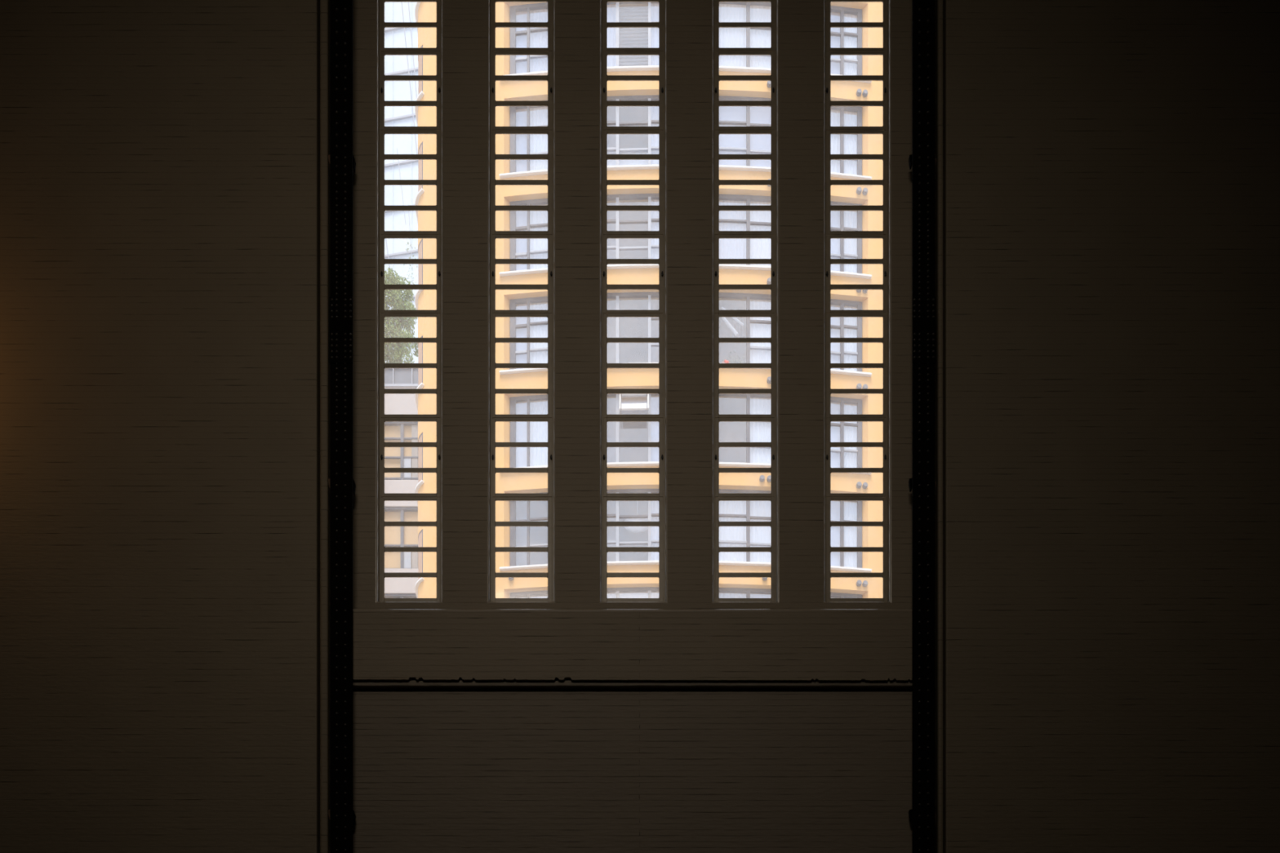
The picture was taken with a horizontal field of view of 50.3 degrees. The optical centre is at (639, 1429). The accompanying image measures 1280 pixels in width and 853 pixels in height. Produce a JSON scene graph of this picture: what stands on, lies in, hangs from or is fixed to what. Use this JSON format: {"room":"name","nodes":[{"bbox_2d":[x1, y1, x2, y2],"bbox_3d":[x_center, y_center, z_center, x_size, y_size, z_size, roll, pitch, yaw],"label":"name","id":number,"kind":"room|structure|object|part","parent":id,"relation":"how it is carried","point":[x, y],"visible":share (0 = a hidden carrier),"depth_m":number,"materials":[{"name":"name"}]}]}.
{"room":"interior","nodes":[
{"label":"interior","id":0,"kind":"room"},
{"bbox_2d":[352,0,911,608],"bbox_3d":[-0.110,-18.835,20.150,8.260,13.930,0.300,0,0,0],"label":"window frame","id":1,"kind":"structure","parent":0,"point":[465,24],"depth_m":20.00,"materials":[{"name":"paint"}]},
{"bbox_2d":[378,0,441,601],"bbox_3d":[-3.385,-18.376,20.125,0.940,12.413,0.090,0,0,0],"label":"window","id":2,"kind":"structure","parent":1,"relation":"in","point":[383,51],"depth_m":20.10,"materials":[{"name":"paint"}]},
{"bbox_3d":[-3.385,-21.124,20.111,0.876,1.537,0.018,0,0,0],"label":"fixed sash","id":3,"kind":"part","parent":2,"relation":"part of","materials":[{"name":"glass"}]},
{"bbox_3d":[-3.385,-18.416,20.111,0.876,1.539,0.018,0,0,0],"label":"fixed sash","id":4,"kind":"part","parent":2,"relation":"part of","materials":[{"name":"glass"}]},
{"bbox_3d":[-3.385,-15.712,20.111,0.876,1.540,0.018,0,0,0],"label":"fixed sash","id":5,"kind":"part","parent":2,"relation":"part of","materials":[{"name":"glass"}]},
{"bbox_3d":[-3.385,-12.984,20.111,0.876,1.568,0.018,0,0,0],"label":"fixed sash","id":6,"kind":"part","parent":2,"relation":"part of","materials":[{"name":"glass"}]},
{"bbox_2d":[489,0,554,601],"bbox_3d":[-1.740,-18.376,20.125,0.950,12.413,0.090,0,0,0],"label":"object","id":7,"kind":"structure","parent":1,"relation":"in","point":[549,51],"depth_m":20.10,"materials":[{"name":"glass"}]},
{"bbox_3d":[-1.740,-21.124,20.111,0.886,1.537,0.018,0,0,0],"label":"fixed sash","id":8,"kind":"part","parent":7,"relation":"part of","materials":[{"name":"glass"}]},
{"bbox_3d":[-1.740,-18.416,20.111,0.886,1.539,0.018,0,0,0],"label":"fixed sash","id":9,"kind":"part","parent":7,"relation":"part of","materials":[{"name":"glass"}]},
{"bbox_3d":[-1.740,-15.712,20.111,0.886,1.540,0.018,0,0,0],"label":"fixed sash","id":10,"kind":"part","parent":7,"relation":"part of","materials":[{"name":"glass"}]},
{"bbox_3d":[-1.740,-12.984,20.111,0.886,1.568,0.018,0,0,0],"label":"fixed sash","id":11,"kind":"part","parent":7,"relation":"part of","materials":[{"name":"glass"}]},
{"bbox_2d":[600,0,665,601],"bbox_3d":[-0.100,-18.376,20.125,0.950,12.413,0.090,0,0,0],"label":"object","id":12,"kind":"structure","parent":1,"relation":"in","point":[605,51],"depth_m":20.10,"materials":[{"name":"paint"}]},
{"bbox_3d":[-0.100,-21.124,20.111,0.886,1.537,0.018,0,0,0],"label":"fixed sash","id":13,"kind":"part","parent":12,"relation":"part of","materials":[{"name":"glass"}]},
{"bbox_3d":[-0.100,-18.416,20.111,0.886,1.539,0.018,0,0,0],"label":"fixed sash","id":14,"kind":"part","parent":12,"relation":"part of","materials":[{"name":"glass"}]},
{"bbox_3d":[-0.100,-15.712,20.111,0.886,1.540,0.018,0,0,0],"label":"fixed sash","id":15,"kind":"part","parent":12,"relation":"part of","materials":[{"name":"glass"}]},
{"bbox_3d":[-0.100,-12.984,20.111,0.886,1.568,0.018,0,0,0],"label":"fixed sash","id":16,"kind":"part","parent":12,"relation":"part of","materials":[{"name":"glass"}]},
{"bbox_2d":[713,0,776,601],"bbox_3d":[1.545,-18.376,20.125,0.940,12.413,0.090,0,0,0],"label":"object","id":17,"kind":"structure","parent":1,"relation":"in","point":[717,51],"depth_m":20.10,"materials":[{"name":"paint"}]},
{"bbox_3d":[1.545,-21.124,20.111,0.876,1.537,0.018,0,0,0],"label":"fixed sash","id":18,"kind":"part","parent":17,"relation":"part of","materials":[{"name":"glass"}]},
{"bbox_3d":[1.545,-18.416,20.111,0.876,1.539,0.018,0,0,0],"label":"fixed sash","id":19,"kind":"part","parent":17,"relation":"part of","materials":[{"name":"glass"}]},
{"bbox_3d":[1.545,-15.712,20.111,0.876,1.540,0.018,0,0,0],"label":"fixed sash","id":20,"kind":"part","parent":17,"relation":"part of","materials":[{"name":"glass"}]},
{"bbox_3d":[1.545,-12.984,20.111,0.876,1.568,0.018,0,0,0],"label":"fixed sash","id":21,"kind":"part","parent":17,"relation":"part of","materials":[{"name":"glass"}]},
{"bbox_2d":[824,0,888,601],"bbox_3d":[3.190,-18.376,20.125,0.950,12.413,0.090,0,0,0],"label":"window","id":22,"kind":"structure","parent":1,"relation":"in","point":[828,51],"depth_m":20.10,"materials":[{"name":"paint"}]},
{"bbox_3d":[3.190,-21.124,20.111,0.886,1.537,0.018,0,0,0],"label":"fixed sash","id":23,"kind":"part","parent":22,"relation":"part of","materials":[{"name":"glass"}]},
{"bbox_3d":[3.190,-18.416,20.111,0.886,1.539,0.018,0,0,0],"label":"fixed sash","id":24,"kind":"part","parent":22,"relation":"part of","materials":[{"name":"glass"}]},
{"bbox_3d":[3.190,-15.712,20.111,0.886,1.540,0.018,0,0,0],"label":"fixed sash","id":25,"kind":"part","parent":22,"relation":"part of","materials":[{"name":"glass"}]},
{"bbox_3d":[3.190,-12.984,20.111,0.886,1.568,0.018,0,0,0],"label":"fixed sash","id":26,"kind":"part","parent":22,"relation":"part of","materials":[{"name":"glass"}]},
{"bbox_2d":[0,0,1279,852],"bbox_3d":[0.000,-12.100,20.100,32.000,27.400,0.400,0,0,0],"label":"wall","id":27,"kind":"structure","parent":0,"point":[1111,168],"depth_m":19.90,"materials":[{"name":"paint"}]},
{"bbox_2d":[352,608,911,681],"bbox_3d":[-0.110,-11.430,19.910,8.240,1.067,0.220,0,0,0],"label":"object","id":28,"kind":"structure","parent":27,"relation":"attached to","point":[479,645],"depth_m":19.80,"materials":[{"name":"paint"}]},
{"bbox_2d":[352,678,911,688],"bbox_3d":[-0.110,-10.970,19.970,8.240,0.260,0.260,0,0,0],"label":"trim","id":29,"kind":"structure","parent":27,"relation":"attached to","point":[411,683],"depth_m":19.84,"materials":[{"name":"paint"}]},
{"bbox_3d":[0.000,1.750,8.750,32.000,0.300,23.500,0,0,0],"label":"floor","id":30,"kind":"structure","parent":0,"visible":0},
{"bbox_2d":[328,0,355,852],"bbox_3d":[-4.335,-12.100,19.883,0.389,27.400,0.423,0,0,0],"label":"steel column","id":31,"kind":"structure","parent":30,"relation":"on","point":[341,814],"depth_m":19.70,"materials":[{"name":"grey"}]},
{"bbox_3d":[-4.323,-15.901,19.693,0.332,0.955,0.014,0,0,0],"label":"splice plate","id":32,"kind":"part","parent":31,"relation":"part of","materials":[{"name":"black metal"}]},
{"bbox_2d":[908,0,936,852],"bbox_3d":[4.110,-12.100,19.883,0.392,27.400,0.423,0,0,0],"label":"steel column","id":33,"kind":"structure","parent":30,"relation":"on","point":[922,160],"depth_m":19.70,"materials":[{"name":"grey"}]},
{"bbox_3d":[4.107,-15.901,19.693,0.335,0.955,0.014,0,0,0],"label":"splice plate","id":34,"kind":"part","parent":33,"relation":"part of","materials":[{"name":"black metal"}]},
{"bbox_3d":[-4.481,-12.100,20.200,0.481,27.400,0.200,0,0,0],"label":"wall","id":35,"kind":"structure","parent":0,"visible":0},
{"bbox_2d":[320,0,329,852],"bbox_3d":[-4.621,-12.100,20.000,0.117,27.400,0.200,0,0,0],"label":"trim","id":36,"kind":"structure","parent":35,"relation":"attached to","point":[324,4],"depth_m":19.90,"materials":[{"name":"paint"}]},
{"bbox_3d":[4.246,-12.100,20.200,0.453,27.400,0.200,0,0,0],"label":"wall","id":37,"kind":"structure","parent":0,"visible":0},
{"bbox_2d":[935,0,942,852],"bbox_3d":[4.395,-12.100,20.000,0.085,27.400,0.200,0,0,0],"label":"trim","id":38,"kind":"structure","parent":37,"relation":"attached to","point":[939,3],"depth_m":19.90,"materials":[{"name":"paint"}]},
{"label":"outside","id":39,"kind":"structure","parent":0,"visible":0},
{"bbox_3d":[-15.000,1.760,100.450,150.000,0.280,159.100,0,0,0],"label":"ground","id":40,"kind":"structure","parent":39,"visible":0},
{"bbox_2d":[384,2,417,363],"bbox_3d":[-20.286,-58.400,105.871,19.016,120.000,17.810,0,0,0],"label":"sky","id":41,"kind":"structure","parent":40,"relation":"on","point":[394,37],"depth_m":100.66,"materials":[{"name":"glass"}]},
{"bbox_3d":[-17.872,-83.056,97.000,0.591,4.130,0.058,0,0,0],"label":"tension rod","id":42,"kind":"part","parent":41,"relation":"part of","materials":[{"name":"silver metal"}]},
{"bbox_3d":[-16.999,-88.561,97.000,0.673,5.437,0.042,0,0,0],"label":"tension rod","id":43,"kind":"part","parent":41,"relation":"part of","materials":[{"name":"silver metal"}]},
{"bbox_3d":[-16.502,-97.000,97.000,1.352,12.617,0.068,0,0,0],"label":"tension rod","id":44,"kind":"part","parent":41,"relation":"part of","materials":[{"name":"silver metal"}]},
{"bbox_3d":[-16.151,-97.728,97.000,1.037,11.161,0.068,0,0,0],"label":"tension rod","id":45,"kind":"part","parent":41,"relation":"part of","materials":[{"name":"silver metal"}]},
{"bbox_2d":[384,368,417,598],"bbox_3d":[-10.800,-22.651,64.125,4.800,48.502,8.350,0,0,0],"label":"building","id":46,"kind":"structure","parent":40,"relation":"on","point":[394,378],"depth_m":60.09,"materials":[{"name":"paint"}]},
{"bbox_3d":[-10.875,-46.440,60.060,0.036,0.780,0.080,0,0,0],"label":"screen post","id":47,"kind":"part","parent":46,"relation":"part of","materials":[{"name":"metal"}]},
{"bbox_3d":[-10.800,-43.170,60.240,4.800,2.640,0.040,0,0,0],"label":"window panel","id":48,"kind":"part","parent":46,"relation":"part of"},
{"bbox_2d":[384,239,417,363],"bbox_3d":[-11.875,-50.920,63.902,3.649,10.044,2.402,0,0,9],"label":"tree","id":49,"kind":"object","parent":46,"relation":"on","point":[393,325],"visible":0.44,"depth_m":63.61,"materials":[{"name":"green plant"}]},
{"bbox_3d":[-10.800,-39.322,60.240,4.800,2.745,0.040,0,0,0],"label":"window panel","id":50,"kind":"part","parent":46,"relation":"part of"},
{"bbox_3d":[-10.800,-46.423,60.125,4.800,0.957,0.350,0,0,0],"label":"terrace rail","id":51,"kind":"part","parent":46,"relation":"part of","materials":[{"name":"metal"}]},
{"bbox_2d":[404,551,411,568],"bbox_3d":[-10.271,-38.475,60.160,0.321,0.960,0.080,0,0,0],"label":"shutter","id":52,"kind":"object","parent":46,"relation":"hanging from","point":[407,555],"depth_m":60.12,"materials":[{"name":"metal"}]},
{"bbox_2d":[404,457,411,479],"bbox_3d":[-10.271,-42.413,60.160,0.321,1.035,0.080,0,0,0],"label":"shutter","id":53,"kind":"object","parent":46,"relation":"hanging from","point":[407,461],"depth_m":60.12,"materials":[{"name":"metal"}]},
{"bbox_3d":[-10.050,-46.440,60.060,0.036,0.780,0.080,0,0,0],"label":"screen post","id":54,"kind":"part","parent":46,"relation":"part of","materials":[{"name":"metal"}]},
{"bbox_2d":[411,551,417,568],"bbox_3d":[-9.945,-38.475,60.160,0.270,0.960,0.080,0,0,0],"label":"curtain","id":55,"kind":"object","parent":46,"relation":"hanging from","point":[414,554],"depth_m":60.12,"materials":[{"name":"fabric"}]},
{"bbox_2d":[411,424,417,479],"bbox_3d":[-9.945,-43.133,60.160,0.270,2.475,0.080,0,0,0],"label":"curtain","id":56,"kind":"object","parent":46,"relation":"hanging from","point":[414,427],"depth_m":60.12,"materials":[{"name":"fabric"}]},
{"bbox_2d":[414,1,883,598],"bbox_3d":[1.000,-22.914,45.069,15.660,49.028,10.496,0,0,0],"label":"apartment building","id":57,"kind":"structure","parent":40,"relation":"on","point":[840,11],"depth_m":40.39,"materials":[{"name":"paint"}]},
{"bbox_3d":[-6.533,-42.871,41.834,0.574,0.065,2.320,0,0,0],"label":"window sill","id":58,"kind":"part","parent":57,"relation":"part of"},
{"bbox_3d":[-6.533,-34.160,41.834,0.574,0.065,2.320,0,0,0],"label":"window sill","id":59,"kind":"part","parent":57,"relation":"part of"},
{"bbox_3d":[-6.533,-39.968,41.834,0.574,0.065,2.320,0,0,0],"label":"window sill","id":60,"kind":"part","parent":57,"relation":"part of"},
{"bbox_3d":[-6.533,-37.063,41.834,0.574,0.065,2.320,0,0,0],"label":"window sill","id":61,"kind":"part","parent":57,"relation":"part of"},
{"bbox_3d":[-6.533,-31.256,41.834,0.574,0.065,2.320,0,0,0],"label":"window sill","id":62,"kind":"part","parent":57,"relation":"part of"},
{"bbox_3d":[-6.533,-28.352,41.834,0.574,0.065,2.320,0,0,0],"label":"window sill","id":63,"kind":"part","parent":57,"relation":"part of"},
{"bbox_3d":[-6.533,-25.448,41.834,0.574,0.065,2.320,0,0,0],"label":"window sill","id":64,"kind":"part","parent":57,"relation":"part of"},
{"bbox_2d":[417,47,422,94],"bbox_3d":[-6.688,-40.750,41.836,0.158,1.440,2.034,0,0,-5],"label":"shutter","id":65,"kind":"object","parent":57,"relation":"hanging from","point":[420,57],"depth_m":40.94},
{"bbox_2d":[417,144,422,191],"bbox_3d":[-6.688,-37.846,41.836,0.158,1.440,2.034,0,0,-5],"label":"shutter","id":66,"kind":"object","parent":57,"relation":"hanging from","point":[420,148],"depth_m":40.94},
{"bbox_2d":[417,241,422,284],"bbox_3d":[-6.688,-34.942,41.836,0.158,1.440,2.034,0,0,-5],"label":"shutter","id":67,"kind":"object","parent":57,"relation":"hanging from","point":[420,245],"depth_m":40.94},
{"bbox_2d":[417,342,422,386],"bbox_3d":[-6.688,-32.038,41.836,0.158,1.440,2.034,0,0,-5],"label":"shutter","id":68,"kind":"object","parent":57,"relation":"hanging from","point":[420,344],"depth_m":40.94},
{"bbox_2d":[417,435,422,482],"bbox_3d":[-6.688,-29.134,41.836,0.158,1.440,2.034,0,0,-5],"label":"shutter","id":69,"kind":"object","parent":57,"relation":"hanging from","point":[420,437],"depth_m":40.94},
{"bbox_2d":[417,531,422,579],"bbox_3d":[-6.688,-26.230,41.836,0.158,1.440,2.034,0,0,-5],"label":"shutter","id":70,"kind":"object","parent":57,"relation":"hanging from","point":[420,534],"depth_m":40.94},
{"bbox_2d":[529,8,547,72],"bbox_3d":[-2.940,-41.195,40.464,0.773,2.390,0.036,0,0,5],"label":"curtain","id":71,"kind":"object","parent":57,"relation":"hanging from","point":[538,36],"depth_m":40.45,"materials":[{"name":"fabric"}]},
{"bbox_2d":[529,106,547,170],"bbox_3d":[-2.940,-38.291,40.464,0.773,2.390,0.036,0,0,5],"label":"curtain","id":72,"kind":"object","parent":57,"relation":"hanging from","point":[538,115],"depth_m":40.45,"materials":[{"name":"fabric"}]},
{"bbox_2d":[529,204,547,269],"bbox_3d":[-2.940,-35.387,40.464,0.773,2.390,0.036,0,0,5],"label":"curtain","id":73,"kind":"object","parent":57,"relation":"hanging from","point":[538,219],"depth_m":40.45,"materials":[{"name":"fabric"}]},
{"bbox_2d":[529,302,547,363],"bbox_3d":[-2.940,-32.483,40.464,0.773,2.390,0.036,0,0,5],"label":"curtain","id":74,"kind":"object","parent":57,"relation":"hanging from","point":[538,326],"depth_m":40.45,"materials":[{"name":"fabric"}]},
{"bbox_2d":[529,400,547,466],"bbox_3d":[-2.940,-29.579,40.464,0.773,2.390,0.036,0,0,5],"label":"curtain","id":75,"kind":"object","parent":57,"relation":"hanging from","point":[538,430],"depth_m":40.45,"materials":[{"name":"fabric"}]},
{"bbox_2d":[607,4,616,66],"bbox_3d":[-1.214,-41.195,40.343,1.148,2.390,0.038,0,0,3],"label":"curtain","id":76,"kind":"object","parent":57,"relation":"hanging from","point":[611,8],"depth_m":40.32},
{"bbox_2d":[607,592,616,598],"bbox_3d":[-1.214,-23.771,40.343,1.148,2.390,0.038,0,0,3],"label":"curtain","id":77,"kind":"object","parent":57,"relation":"hanging from","point":[610,595],"depth_m":40.32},
{"bbox_2d":[618,5,648,66],"bbox_3d":[-0.184,-41.157,40.472,0.901,2.233,0.062,0,0,2],"label":"blind","id":78,"kind":"object","parent":57,"relation":"hanging from","point":[628,37],"depth_m":40.45,"materials":[{"name":"plastic"}]},
{"bbox_3d":[-0.172,-30.217,40.010,0.865,0.715,0.378,0,0,0],"label":"open sash","id":79,"kind":"part","parent":57,"relation":"part of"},
{"bbox_2d":[624,501,648,532],"bbox_3d":[-0.077,-27.155,40.338,0.840,1.140,0.180,0,0,0],"label":"paper lantern","id":80,"kind":"object","parent":57,"relation":"hanging from","point":[633,529],"visible":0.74,"depth_m":40.29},
{"bbox_2d":[650,3,658,65],"bbox_3d":[0.784,-41.195,40.288,1.043,2.390,0.040,0,0,0],"label":"curtain","id":81,"kind":"object","parent":57,"relation":"hanging from","point":[654,6],"depth_m":40.28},
{"bbox_2d":[650,106,658,164],"bbox_3d":[0.784,-38.291,40.288,1.043,2.390,0.040,0,0,0],"label":"curtain","id":82,"kind":"object","parent":57,"relation":"hanging from","point":[654,109],"depth_m":40.28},
{"bbox_2d":[650,200,658,258],"bbox_3d":[0.784,-35.387,40.288,1.043,2.390,0.040,0,0,0],"label":"curtain","id":83,"kind":"object","parent":57,"relation":"hanging from","point":[654,214],"depth_m":40.28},
{"bbox_2d":[650,501,658,560],"bbox_3d":[0.784,-26.675,40.288,1.043,2.390,0.040,0,0,0],"label":"curtain","id":84,"kind":"object","parent":57,"relation":"hanging from","point":[654,504],"depth_m":40.28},
{"bbox_2d":[650,592,658,598],"bbox_3d":[0.784,-23.771,40.288,1.043,2.390,0.040,0,0,0],"label":"curtain","id":85,"kind":"object","parent":57,"relation":"hanging from","point":[653,595],"depth_m":40.28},
{"bbox_3d":[1.353,-37.063,40.319,11.021,0.065,0.816,0,0,0],"label":"window sill","id":86,"kind":"part","parent":57,"relation":"part of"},
{"bbox_3d":[1.353,-34.160,40.319,11.021,0.065,0.816,0,0,0],"label":"window sill","id":87,"kind":"part","parent":57,"relation":"part of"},
{"bbox_3d":[1.353,-31.256,40.319,11.021,0.065,0.816,0,0,0],"label":"window sill","id":88,"kind":"part","parent":57,"relation":"part of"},
{"bbox_3d":[1.353,-25.448,40.319,11.021,0.065,0.816,0,0,0],"label":"window sill","id":89,"kind":"part","parent":57,"relation":"part of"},
{"bbox_3d":[1.353,-39.968,40.319,11.021,0.065,0.816,0,0,0],"label":"window sill","id":90,"kind":"part","parent":57,"relation":"part of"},
{"bbox_3d":[1.353,-28.352,40.319,11.021,0.065,0.816,0,0,0],"label":"window sill","id":91,"kind":"part","parent":57,"relation":"part of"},
{"bbox_2d":[722,358,731,363],"bbox_3d":[2.544,-31.505,40.345,0.321,0.433,0.261,0,0,0],"label":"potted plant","id":92,"kind":"object","parent":57,"relation":"on","point":[726,361],"visible":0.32,"depth_m":40.27,"materials":[{"name":"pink plant"}]},
{"bbox_3d":[2.634,-32.761,40.371,0.581,0.655,0.099,0,0,-2],"label":"stair rail","id":93,"kind":"part","parent":57,"relation":"part of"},
{"bbox_2d":[727,350,737,363],"bbox_3d":[2.751,-31.633,40.373,0.337,0.689,0.208,0,0,0],"label":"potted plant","id":94,"kind":"object","parent":57,"relation":"on","point":[734,352],"visible":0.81,"depth_m":40.34,"materials":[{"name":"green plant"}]},
{"bbox_2d":[719,4,746,66],"bbox_3d":[2.723,-41.195,40.320,0.987,2.390,0.037,0,0,-2],"label":"curtain","id":95,"kind":"object","parent":57,"relation":"hanging from","point":[729,37],"depth_m":40.31,"materials":[{"name":"fabric"}]},
{"bbox_2d":[719,200,746,265],"bbox_3d":[2.723,-35.387,40.320,0.987,2.390,0.037,0,0,-2],"label":"curtain","id":96,"kind":"object","parent":57,"relation":"hanging from","point":[729,220],"depth_m":40.31,"materials":[{"name":"fabric"}]},
{"bbox_2d":[719,501,746,561],"bbox_3d":[2.723,-26.675,40.320,0.987,2.390,0.037,0,0,-2],"label":"curtain","id":97,"kind":"object","parent":57,"relation":"hanging from","point":[729,511],"depth_m":40.31,"materials":[{"name":"fabric"}]},
{"bbox_2d":[719,592,746,598],"bbox_3d":[2.723,-23.771,40.320,0.987,2.390,0.037,0,0,-2],"label":"curtain","id":98,"kind":"object","parent":57,"relation":"hanging from","point":[722,595],"depth_m":40.31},
{"bbox_3d":[2.746,-33.007,40.376,0.691,0.559,0.069,0,0,-2],"label":"stair rail","id":99,"kind":"part","parent":57,"relation":"part of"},
{"bbox_2d":[735,355,745,363],"bbox_3d":[2.972,-31.562,40.376,0.253,0.547,0.261,0,0,42],"label":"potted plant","id":100,"kind":"object","parent":57,"relation":"on","point":[737,357],"visible":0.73,"depth_m":40.34,"materials":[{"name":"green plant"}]},
{"bbox_2d":[750,4,770,68],"bbox_3d":[3.712,-41.195,40.371,1.073,2.390,0.037,0,0,-4],"label":"curtain","id":101,"kind":"object","parent":57,"relation":"hanging from","point":[760,37],"depth_m":40.35,"materials":[{"name":"fabric"}]},
{"bbox_2d":[750,201,770,266],"bbox_3d":[3.712,-35.387,40.371,1.073,2.390,0.037,0,0,-4],"label":"curtain","id":102,"kind":"object","parent":57,"relation":"hanging from","point":[760,220],"depth_m":40.35,"materials":[{"name":"fabric"}]},
{"bbox_2d":[750,299,770,363],"bbox_3d":[3.712,-32.483,40.371,1.073,2.390,0.037,0,0,-4],"label":"curtain","id":103,"kind":"object","parent":57,"relation":"hanging from","point":[760,327],"depth_m":40.35,"materials":[{"name":"fabric"}]},
{"bbox_2d":[750,397,770,463],"bbox_3d":[3.712,-29.579,40.371,1.073,2.390,0.037,0,0,-4],"label":"curtain","id":104,"kind":"object","parent":57,"relation":"hanging from","point":[760,432],"depth_m":40.35,"materials":[{"name":"fabric"}]},
{"bbox_2d":[750,501,770,562],"bbox_3d":[3.712,-26.675,40.371,1.073,2.390,0.037,0,0,-4],"label":"curtain","id":105,"kind":"object","parent":57,"relation":"hanging from","point":[760,511],"depth_m":40.35,"materials":[{"name":"fabric"}]},
{"bbox_2d":[759,475,764,481],"bbox_3d":[3.590,-27.970,40.036,0.156,0.151,0.126,0,0,0],"label":"wall lamp","id":106,"kind":"object","parent":57,"relation":"attached to","point":[762,477],"depth_m":40.01,"materials":[{"name":"grey"}]},
{"bbox_2d":[766,80,770,87],"bbox_3d":[3.812,-39.586,40.050,0.156,0.151,0.126,0,0,0],"label":"wall lamp","id":107,"kind":"object","parent":57,"relation":"attached to","point":[768,82],"depth_m":40.02,"materials":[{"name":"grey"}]},
{"bbox_2d":[766,277,770,284],"bbox_3d":[3.812,-33.778,40.050,0.156,0.151,0.126,0,0,0],"label":"wall lamp","id":108,"kind":"object","parent":57,"relation":"attached to","point":[768,279],"depth_m":40.01,"materials":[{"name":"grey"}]},
{"bbox_2d":[766,376,770,383],"bbox_3d":[3.812,-30.874,40.050,0.156,0.151,0.126,0,0,0],"label":"wall lamp","id":109,"kind":"object","parent":57,"relation":"attached to","point":[768,378],"depth_m":40.02,"materials":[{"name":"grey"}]},
{"bbox_2d":[766,475,770,482],"bbox_3d":[3.812,-27.970,40.050,0.156,0.151,0.126,0,0,0],"label":"wall lamp","id":110,"kind":"object","parent":57,"relation":"attached to","point":[768,477],"depth_m":40.02,"materials":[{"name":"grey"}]},
{"bbox_2d":[830,109,839,173],"bbox_3d":[5.573,-38.291,40.526,0.905,2.390,0.036,0,0,-6],"label":"curtain","id":111,"kind":"object","parent":57,"relation":"hanging from","point":[834,113],"depth_m":40.54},
{"bbox_2d":[844,13,857,75],"bbox_3d":[6.291,-41.195,40.607,0.620,2.390,0.035,0,0,-7],"label":"curtain","id":112,"kind":"object","parent":57,"relation":"hanging from","point":[850,33],"depth_m":40.59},
{"bbox_2d":[844,111,857,174],"bbox_3d":[6.291,-38.291,40.607,0.620,2.390,0.035,0,0,-7],"label":"curtain","id":113,"kind":"object","parent":57,"relation":"hanging from","point":[850,117],"depth_m":40.59,"materials":[{"name":"fabric"}]},
{"bbox_2d":[844,210,857,273],"bbox_3d":[6.291,-35.387,40.607,0.620,2.390,0.035,0,0,-7],"label":"curtain","id":114,"kind":"object","parent":57,"relation":"hanging from","point":[850,216],"depth_m":40.59,"materials":[{"name":"fabric"}]},
{"bbox_2d":[844,306,857,371],"bbox_3d":[6.291,-32.483,40.607,0.620,2.390,0.035,0,0,-7],"label":"curtain","id":115,"kind":"object","parent":57,"relation":"hanging from","point":[850,323],"depth_m":40.59,"materials":[{"name":"fabric"}]},
{"bbox_2d":[844,403,857,467],"bbox_3d":[6.291,-29.579,40.607,0.620,2.390,0.035,0,0,-7],"label":"curtain","id":116,"kind":"object","parent":57,"relation":"hanging from","point":[850,428],"depth_m":40.59,"materials":[{"name":"fabric"}]},
{"bbox_2d":[844,501,857,568],"bbox_3d":[6.291,-26.675,40.607,0.620,2.390,0.035,0,0,-7],"label":"curtain","id":117,"kind":"object","parent":57,"relation":"hanging from","point":[850,507],"depth_m":40.59,"materials":[{"name":"fabric"}]},
{"bbox_2d":[856,88,862,96],"bbox_3d":[6.482,-39.576,40.302,0.156,0.151,0.120,0,0,-6],"label":"wall lamp","id":118,"kind":"object","parent":57,"relation":"attached to","point":[859,91],"depth_m":40.28,"materials":[{"name":"grey"}]},
{"bbox_2d":[856,186,862,194],"bbox_3d":[6.482,-36.672,40.302,0.156,0.151,0.120,0,0,-6],"label":"wall lamp","id":119,"kind":"object","parent":57,"relation":"attached to","point":[859,189],"depth_m":40.28,"materials":[{"name":"grey"}]},
{"bbox_2d":[856,383,862,388],"bbox_3d":[6.482,-30.864,40.302,0.156,0.151,0.120,0,0,-6],"label":"wall lamp","id":120,"kind":"object","parent":57,"relation":"attached to","point":[858,385],"depth_m":40.25,"materials":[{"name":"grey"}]},
{"bbox_2d":[856,481,862,488],"bbox_3d":[6.482,-27.960,40.302,0.156,0.151,0.120,0,0,-6],"label":"wall lamp","id":121,"kind":"object","parent":57,"relation":"attached to","point":[859,484],"depth_m":40.28,"materials":[{"name":"grey"}]},
{"bbox_2d":[856,579,862,586],"bbox_3d":[6.482,-25.056,40.302,0.156,0.151,0.120,0,0,-6],"label":"wall lamp","id":122,"kind":"object","parent":57,"relation":"attached to","point":[859,582],"depth_m":40.28,"materials":[{"name":"grey"}]},
{"bbox_2d":[862,89,867,97],"bbox_3d":[6.667,-39.576,40.326,0.156,0.151,0.120,0,0,-6],"label":"wall lamp","id":123,"kind":"object","parent":57,"relation":"attached to","point":[864,92],"depth_m":40.31,"materials":[{"name":"grey"}]},
{"bbox_2d":[862,187,867,195],"bbox_3d":[6.667,-36.672,40.326,0.156,0.151,0.120,0,0,-6],"label":"wall lamp","id":124,"kind":"object","parent":57,"relation":"attached to","point":[864,190],"depth_m":40.31,"materials":[{"name":"grey"}]},
{"bbox_2d":[862,383,867,388],"bbox_3d":[6.667,-30.864,40.326,0.156,0.151,0.120,0,0,-6],"label":"wall lamp","id":125,"kind":"object","parent":57,"relation":"attached to","point":[864,385],"depth_m":40.28,"materials":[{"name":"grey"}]},
{"bbox_2d":[862,482,867,488],"bbox_3d":[6.667,-27.960,40.326,0.156,0.151,0.120,0,0,-6],"label":"wall lamp","id":126,"kind":"object","parent":57,"relation":"attached to","point":[864,485],"depth_m":40.30,"materials":[{"name":"grey"}]},
{"bbox_2d":[862,580,867,586],"bbox_3d":[6.667,-25.056,40.326,0.156,0.151,0.120,0,0,-6],"label":"wall lamp","id":127,"kind":"object","parent":57,"relation":"attached to","point":[864,583],"depth_m":40.30,"materials":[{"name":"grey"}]}
]}

